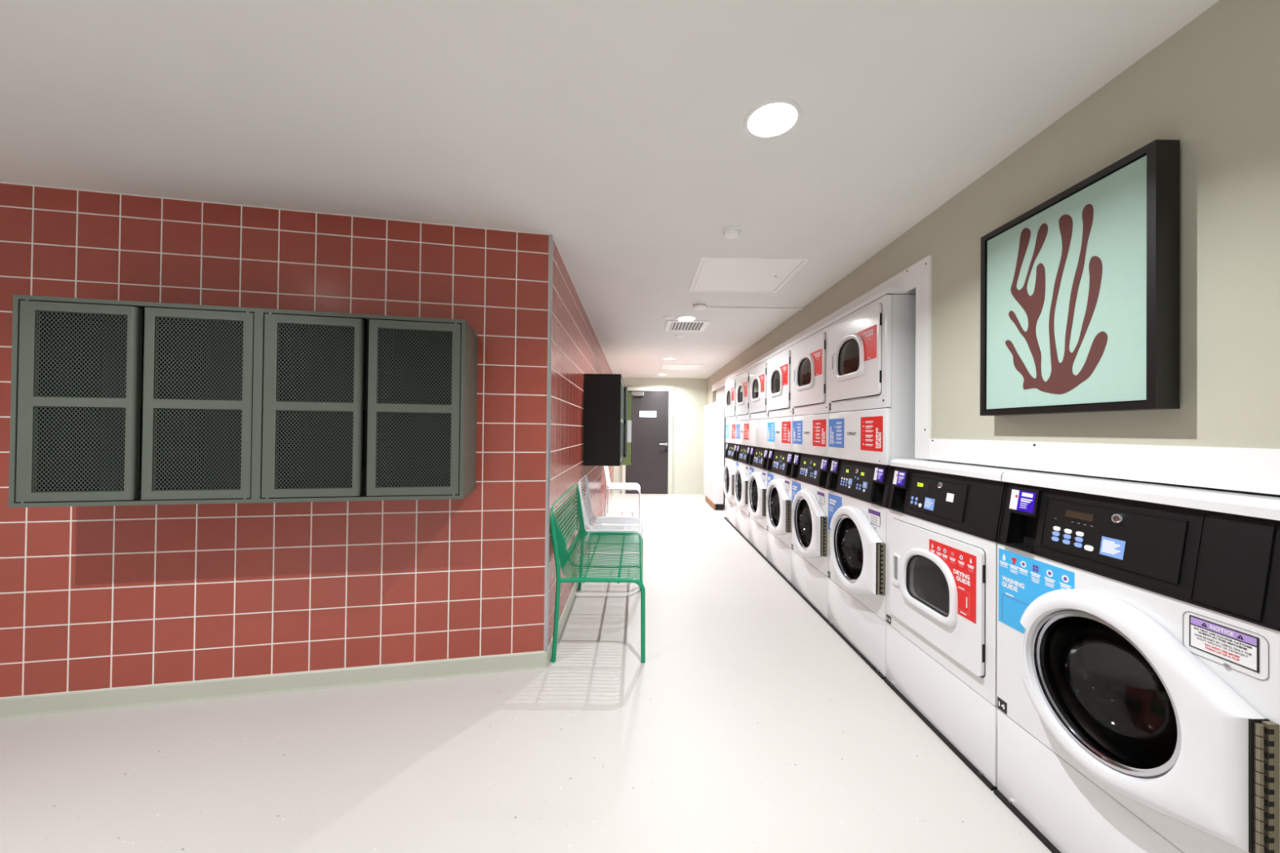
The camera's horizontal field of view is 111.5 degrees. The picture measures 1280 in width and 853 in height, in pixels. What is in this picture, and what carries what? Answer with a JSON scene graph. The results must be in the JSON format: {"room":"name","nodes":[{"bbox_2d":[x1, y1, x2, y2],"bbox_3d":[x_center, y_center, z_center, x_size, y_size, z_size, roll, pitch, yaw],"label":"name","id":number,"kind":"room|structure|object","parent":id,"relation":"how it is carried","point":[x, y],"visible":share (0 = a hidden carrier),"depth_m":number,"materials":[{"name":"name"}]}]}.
{"room":"laundry","nodes":[
{"label":"laundry","id":0,"kind":"room"},
{"bbox_2d":[0,182,549,698],"bbox_3d":[-2.368,0.103,2.017,3.790,2.315,0.106,1,0,-11],"label":"wall","id":1,"kind":"structure","parent":0,"point":[92,597],"depth_m":2.09,"materials":[{"name":"tile"}]},
{"bbox_2d":[8,294,258,507],"bbox_3d":[-1.998,-0.090,1.872,0.803,0.800,0.324,1,0,-11],"label":"wall cabinet","id":2,"kind":"object","parent":1,"relation":"attached to","point":[113,402],"visible":1,"depth_m":1.74,"materials":[{"name":"grey metal"}]},
{"bbox_2d":[0,651,546,719],"bbox_3d":[-2.364,1.219,1.955,3.800,0.083,0.019,1,0,-11],"label":"baseboard","id":3,"kind":"structure","parent":1,"relation":"attached to","point":[107,699],"depth_m":2.06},
{"bbox_2d":[255,308,477,502],"bbox_3d":[-1.210,-0.081,2.028,0.803,0.800,0.324,1,0,-11],"label":"wall cabinet","id":4,"kind":"object","parent":1,"relation":"attached to","point":[351,406],"visible":1,"depth_m":1.91,"materials":[{"name":"grey metal"}]},
{"bbox_2d":[0,493,1052,852],"bbox_3d":[-0.931,1.314,3.085,6.400,0.060,11.600,1,0,0],"label":"floor","id":5,"kind":"structure","parent":0,"point":[748,723],"depth_m":1.70,"materials":[{"name":"plastic"}]},
{"bbox_2d":[550,483,645,662],"bbox_3d":[-0.243,0.862,2.922,0.549,0.858,1.092,1,0,0],"label":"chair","id":6,"kind":"object","parent":5,"relation":"on","point":[559,544],"visible":0.99,"depth_m":2.67,"materials":[{"name":"teal metal"}]},
{"bbox_2d":[578,475,642,586],"bbox_3d":[-0.248,0.869,3.807,0.549,0.858,0.562,1,0,0],"label":"wire chair","id":7,"kind":"object","parent":5,"relation":"on","point":[590,517],"visible":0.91,"depth_m":3.77,"materials":[{"name":"white metal"}]},
{"bbox_2d":[603,466,640,519],"bbox_3d":[-0.262,0.888,6.362,0.549,0.858,0.622,1,0,0],"label":"wire chair","id":8,"kind":"object","parent":5,"relation":"on","point":[611,486],"visible":0.91,"depth_m":6.24,"materials":[{"name":"white metal"}]},
{"bbox_2d":[703,401,724,510],"bbox_3d":[1.261,0.477,7.529,0.152,1.730,1.150,1,0,0],"label":"tall cabinet","id":9,"kind":"object","parent":5,"relation":"on","point":[713,429],"visible":1,"depth_m":7.00,"materials":[{"name":"white metal"}]},
{"bbox_2d":[723,373,737,528],"bbox_3d":[1.566,0.322,6.017,0.760,2.022,0.683,1,0,0],"label":"dryer","id":10,"kind":"object","parent":5,"relation":"on","point":[729,470],"visible":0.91,"depth_m":5.95,"materials":[{"name":"white metal"}]},
{"bbox_2d":[733,365,751,542],"bbox_3d":[1.570,0.317,5.331,0.760,2.022,0.683,1,0,0],"label":"dryer","id":11,"kind":"object","parent":5,"relation":"on","point":[741,477],"visible":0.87,"depth_m":5.26,"materials":[{"name":"white metal"}]},
{"bbox_2d":[747,355,770,559],"bbox_3d":[1.574,0.311,4.646,0.760,2.022,0.683,1,0,0],"label":"dryer","id":12,"kind":"object","parent":5,"relation":"on","point":[758,462],"visible":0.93,"depth_m":4.58,"materials":[{"name":"white metal"}]},
{"bbox_2d":[765,341,795,584],"bbox_3d":[1.577,0.306,3.959,0.760,2.022,0.683,1,0,0],"label":"dryer","id":13,"kind":"object","parent":5,"relation":"on","point":[780,363],"visible":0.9,"depth_m":3.88,"materials":[{"name":"white metal"}]},
{"bbox_2d":[789,320,832,621],"bbox_3d":[1.581,0.301,3.273,0.760,2.022,0.683,1,0,0],"label":"dryer","id":14,"kind":"object","parent":5,"relation":"on","point":[812,464],"visible":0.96,"depth_m":3.19,"materials":[{"name":"white metal"}]},
{"bbox_2d":[825,286,915,679],"bbox_3d":[1.585,0.295,2.588,0.760,2.022,0.683,1,0,0],"label":"dryer","id":15,"kind":"object","parent":5,"relation":"on","point":[872,344],"visible":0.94,"depth_m":2.42,"materials":[{"name":"white metal"}]},
{"bbox_2d":[829,498,835,505],"bbox_3d":[1.260,0.494,2.851,0.001,0.031,0.096,1,0,0],"label":"print","id":16,"kind":"object","parent":15,"relation":"on","point":[832,501],"depth_m":2.85,"materials":[{"name":"white"}]},
{"bbox_2d":[884,457,1039,791],"bbox_3d":[1.599,0.731,1.895,0.731,1.140,0.683,1,0,0],"label":"dryer","id":17,"kind":"object","parent":5,"relation":"on","point":[943,517],"visible":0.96,"depth_m":1.79,"materials":[{"name":"white metal"}]},
{"bbox_2d":[897,472,904,483],"bbox_3d":[1.280,0.252,2.136,0.008,0.050,0.042,1,0,0],"label":"print","id":18,"kind":"object","parent":17,"relation":"on","point":[900,475],"depth_m":2.14,"materials":[{"name":"purple paper"}]},
{"bbox_2d":[924,499,932,506],"bbox_3d":[1.276,0.340,1.927,0.005,0.030,0.046,1,0,0],"label":"print","id":19,"kind":"object","parent":17,"relation":"attached to","point":[928,503],"depth_m":1.93,"materials":[{"name":"white"}]},
{"bbox_2d":[993,470,1279,852],"bbox_3d":[1.588,0.725,1.207,0.760,1.140,0.683,1,0,0],"label":"washer","id":20,"kind":"object","parent":5,"relation":"on","point":[1138,622],"visible":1,"depth_m":1.12,"materials":[{"name":"white metal"}]},
{"bbox_2d":[1009,564,1018,569],"bbox_3d":[1.268,0.477,1.479,0.001,0.010,0.035,1,0,0],"label":"print","id":21,"kind":"object","parent":20,"relation":"on","point":[1012,566],"depth_m":1.48,"materials":[{"name":"white"}]},
{"bbox_2d":[1018,567,1027,573],"bbox_3d":[1.268,0.477,1.443,0.001,0.010,0.035,1,0,0],"label":"print","id":22,"kind":"object","parent":20,"relation":"on","point":[1021,570],"depth_m":1.44,"materials":[{"name":"white"}]},
{"bbox_2d":[1019,492,1033,508],"bbox_3d":[1.284,0.247,1.448,0.008,0.050,0.042,1,0,0],"label":"print","id":23,"kind":"object","parent":20,"relation":"on","point":[1026,499],"depth_m":1.45,"materials":[{"name":"purple paper"}]},
{"bbox_2d":[1031,576,1039,583],"bbox_3d":[1.268,0.493,1.398,0.001,0.015,0.031,1,0,0],"label":"print","id":24,"kind":"object","parent":20,"relation":"on","point":[1034,580],"depth_m":1.40,"materials":[{"name":"white"}]},
{"bbox_2d":[1030,571,1040,577],"bbox_3d":[1.269,0.476,1.399,0.001,0.010,0.035,1,0,0],"label":"print","id":25,"kind":"object","parent":20,"relation":"on","point":[1033,574],"depth_m":1.40,"materials":[{"name":"white"}]},
{"bbox_2d":[1044,576,1054,583],"bbox_3d":[1.269,0.476,1.351,0.001,0.010,0.035,1,0,0],"label":"print","id":26,"kind":"object","parent":20,"relation":"on","point":[1047,580],"depth_m":1.35,"materials":[{"name":"white"}]},
{"bbox_2d":[1059,582,1071,588],"bbox_3d":[1.269,0.476,1.301,0.001,0.010,0.035,1,0,0],"label":"print","id":27,"kind":"object","parent":20,"relation":"on","point":[1062,584],"depth_m":1.30,"materials":[{"name":"white"}]},
{"bbox_2d":[1101,539,1119,554],"bbox_3d":[1.281,0.329,1.185,0.005,0.033,0.045,1,0,0],"label":"print","id":28,"kind":"object","parent":20,"relation":"attached to","point":[1108,546],"depth_m":1.19,"materials":[{"name":"white"}]},
{"bbox_2d":[548,240,613,645],"bbox_3d":[-0.557,0.150,5.535,0.106,2.315,6.361,1,0,0],"label":"wall","id":29,"kind":"structure","parent":0,"point":[577,351],"depth_m":2.97,"materials":[{"name":"tile"}]},
{"bbox_2d":[544,234,553,651],"bbox_3d":[-0.492,0.084,2.344,0.021,2.232,0.026,1,0,0],"label":"trim","id":30,"kind":"structure","parent":29,"relation":"attached to","point":[551,237],"depth_m":2.33,"materials":[{"name":"grey metal"}]},
{"bbox_2d":[546,489,613,666],"bbox_3d":[-0.513,1.266,5.516,0.016,0.083,6.383,1,0,0],"label":"baseboard","id":31,"kind":"structure","parent":29,"relation":"attached to","point":[562,620],"depth_m":2.89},
{"bbox_2d":[582,373,623,466],"bbox_3d":[-0.332,-0.055,4.190,0.324,0.800,0.803,1,0,0],"label":"wall cabinet","id":32,"kind":"object","parent":29,"relation":"attached to","point":[603,393],"visible":1,"depth_m":3.79,"materials":[{"name":"black metal"}]},
{"bbox_2d":[622,383,627,459],"bbox_3d":[-0.317,-0.049,4.995,0.364,0.800,0.803,1,0,0],"label":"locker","id":33,"kind":"object","parent":29,"relation":"attached to","point":[625,388],"visible":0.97,"depth_m":4.63,"materials":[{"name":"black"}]},
{"bbox_2d":[620,391,632,465],"bbox_3d":[-0.301,0.026,5.747,0.404,0.930,0.402,1,0,0],"label":"wall dispenser","id":34,"kind":"object","parent":29,"relation":"attached to","point":[626,461],"visible":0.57,"depth_m":5.55,"materials":[{"name":"green metal"}]},
{"bbox_2d":[0,0,1219,378],"bbox_3d":[-0.906,-1.071,3.103,6.400,0.080,11.600,1,0,0],"label":"ceiling","id":35,"kind":"structure","parent":0,"point":[614,131],"depth_m":1.44,"materials":[{"name":"white paint"}]},
{"bbox_2d":[662,315,672,319],"bbox_3d":[0.257,-1.004,4.029,0.090,0.014,0.090,1,0,0],"label":"ceiling disc","id":36,"kind":"object","parent":35,"relation":"attached to","point":[664,317],"visible":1,"depth_m":4.00,"materials":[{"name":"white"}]},
{"bbox_2d":[662,357,675,359],"bbox_3d":[0.431,-0.988,6.360,0.188,0.006,0.188,1,0,0],"label":"recessed light","id":37,"kind":"object","parent":35,"relation":"in","point":[665,358],"visible":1,"depth_m":6.36,"materials":[{"name":"white paint"}]},
{"bbox_2d":[660,364,706,370],"bbox_3d":[0.696,-0.978,7.197,0.680,0.008,0.630,1,0,0],"label":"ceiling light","id":38,"kind":"object","parent":35,"relation":"attached to","point":[666,366],"visible":1,"depth_m":7.15,"materials":[{"name":"white plastic"}]},
{"bbox_2d":[676,315,696,320],"bbox_3d":[0.434,-1.006,4.070,0.188,0.006,0.188,1,0,0],"label":"recessed light","id":39,"kind":"object","parent":35,"relation":"in","point":[682,317],"visible":1,"depth_m":4.07,"materials":[{"name":"white paint"}]},
{"bbox_2d":[678,316,694,320],"bbox_3d":[0.434,-1.006,4.070,0.158,0.001,0.158,1,0,0],"label":"diffuser","id":40,"kind":"object","parent":39,"relation":"attached to","point":[685,318],"depth_m":4.07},
{"bbox_2d":[664,320,710,331],"bbox_3d":[0.462,-1.001,4.353,0.405,0.010,0.425,1,0,0],"label":"ceiling vent","id":41,"kind":"object","parent":35,"relation":"in","point":[671,325],"visible":1,"depth_m":4.33,"materials":[{"name":"white metal"}]},
{"bbox_2d":[692,301,706,310],"bbox_3d":[0.493,-0.990,3.591,0.122,0.045,0.122,1,0,0],"label":"smoke detector","id":42,"kind":"object","parent":35,"relation":"attached to","point":[700,305],"visible":1,"depth_m":3.55,"materials":[{"name":"white plastic"}]},
{"bbox_2d":[722,225,741,239],"bbox_3d":[0.476,-1.004,2.265,0.094,0.036,0.094,1,0,0],"label":"smoke detector","id":43,"kind":"object","parent":35,"relation":"attached to","point":[732,232],"visible":1,"depth_m":2.24,"materials":[{"name":"white plastic"}]},
{"bbox_2d":[688,256,809,293],"bbox_3d":[0.692,-1.011,2.944,0.655,0.008,0.645,1,0,0],"label":"ceiling hatch","id":44,"kind":"object","parent":35,"relation":"attached to","point":[717,274],"visible":1,"depth_m":2.89,"materials":[{"name":"white"}]},
{"bbox_2d":[706,306,803,310],"bbox_3d":[0.963,-0.997,3.682,0.825,0.018,0.018,1,0,-1],"label":"conduit pipe","id":45,"kind":"object","parent":35,"relation":"attached to","point":[719,308],"visible":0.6,"depth_m":3.68,"materials":[{"name":"white"}]},
{"bbox_2d":[743,97,802,138],"bbox_3d":[0.443,-1.026,1.460,0.188,0.006,0.188,1,0,0],"label":"recessed light","id":46,"kind":"object","parent":35,"relation":"in","point":[772,117],"visible":1,"depth_m":1.45,"materials":[{"name":"white paint"}]},
{"bbox_2d":[747,102,797,136],"bbox_3d":[0.443,-1.026,1.460,0.158,0.001,0.158,1,0,0],"label":"diffuser","id":47,"kind":"object","parent":46,"relation":"attached to","point":[772,119],"depth_m":1.46,"materials":[{"name":"white plastic"}]},
{"bbox_2d":[613,377,706,493],"bbox_3d":[0.725,0.188,8.783,2.950,2.315,0.120,1,0,0],"label":"wall","id":48,"kind":"structure","parent":0,"point":[688,408],"depth_m":8.72,"materials":[{"name":"beige paint"}]},
{"bbox_2d":[625,391,668,493],"bbox_3d":[0.142,0.313,8.659,0.835,2.039,0.111,1,0,0],"label":"door","id":49,"kind":"structure","parent":48,"relation":"in","point":[648,468],"depth_m":8.67,"materials":[{"name":"grey metal"}]},
{"bbox_2d":[622,386,673,493],"bbox_3d":[0.150,0.279,8.694,1.000,2.120,0.050,1,0,0],"label":"trim","id":50,"kind":"structure","parent":48,"relation":"attached to","point":[670,390],"depth_m":8.67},
{"bbox_2d":[674,383,675,483],"bbox_3d":[0.699,0.210,8.719,0.007,2.130,0.008,1,0,0],"label":"trim","id":51,"kind":"structure","parent":48,"relation":"attached to","point":[675,384],"depth_m":8.71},
{"bbox_2d":[674,489,703,493],"bbox_3d":[1.006,1.311,8.710,0.635,0.075,0.012,1,0,0],"label":"baseboard","id":52,"kind":"structure","parent":48,"relation":"attached to","point":[676,491],"depth_m":8.70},
{"bbox_2d":[715,385,727,507],"bbox_3d":[1.832,0.156,3.109,0.800,2.315,11.600,1,0,0],"label":"wall","id":53,"kind":"structure","parent":0,"point":[720,393],"depth_m":7.30,"materials":[{"name":"white paint"}]},
{"bbox_2d":[706,0,1279,448],"bbox_3d":[1.427,0.151,3.017,0.120,2.315,11.420,1,0,0],"label":"wall","id":54,"kind":"structure","parent":0,"point":[1212,86],"depth_m":1.11,"materials":[{"name":"paint"}]},
{"bbox_2d":[711,263,915,391],"bbox_3d":[1.358,-0.730,5.128,0.014,0.117,5.930,1,0,0],"label":"trim","id":55,"kind":"structure","parent":54,"relation":"attached to","point":[906,279],"depth_m":2.74,"materials":[{"name":"white paint"}]},
{"bbox_2d":[915,255,931,459],"bbox_3d":[1.370,-0.328,2.111,0.014,0.966,0.098,1,0,0],"label":"trim","id":56,"kind":"structure","parent":54,"relation":"attached to","point":[923,267],"depth_m":2.10,"materials":[{"name":"white paint"}]},
{"bbox_2d":[979,139,1179,416],"bbox_3d":[1.343,-0.387,1.394,0.062,0.687,0.568,1,0,0],"label":"framed picture","id":57,"kind":"object","parent":54,"relation":"attached to","point":[1080,290],"visible":1,"depth_m":1.28,"materials":[{"name":"black"}]},
{"bbox_2d":[928,438,1279,494],"bbox_3d":[1.377,0.090,0.032,0.014,0.098,4.050,1,0,0],"label":"ledge","id":58,"kind":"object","parent":54,"relation":"attached to","point":[1257,470],"depth_m":1.20,"materials":[{"name":"white paint"}]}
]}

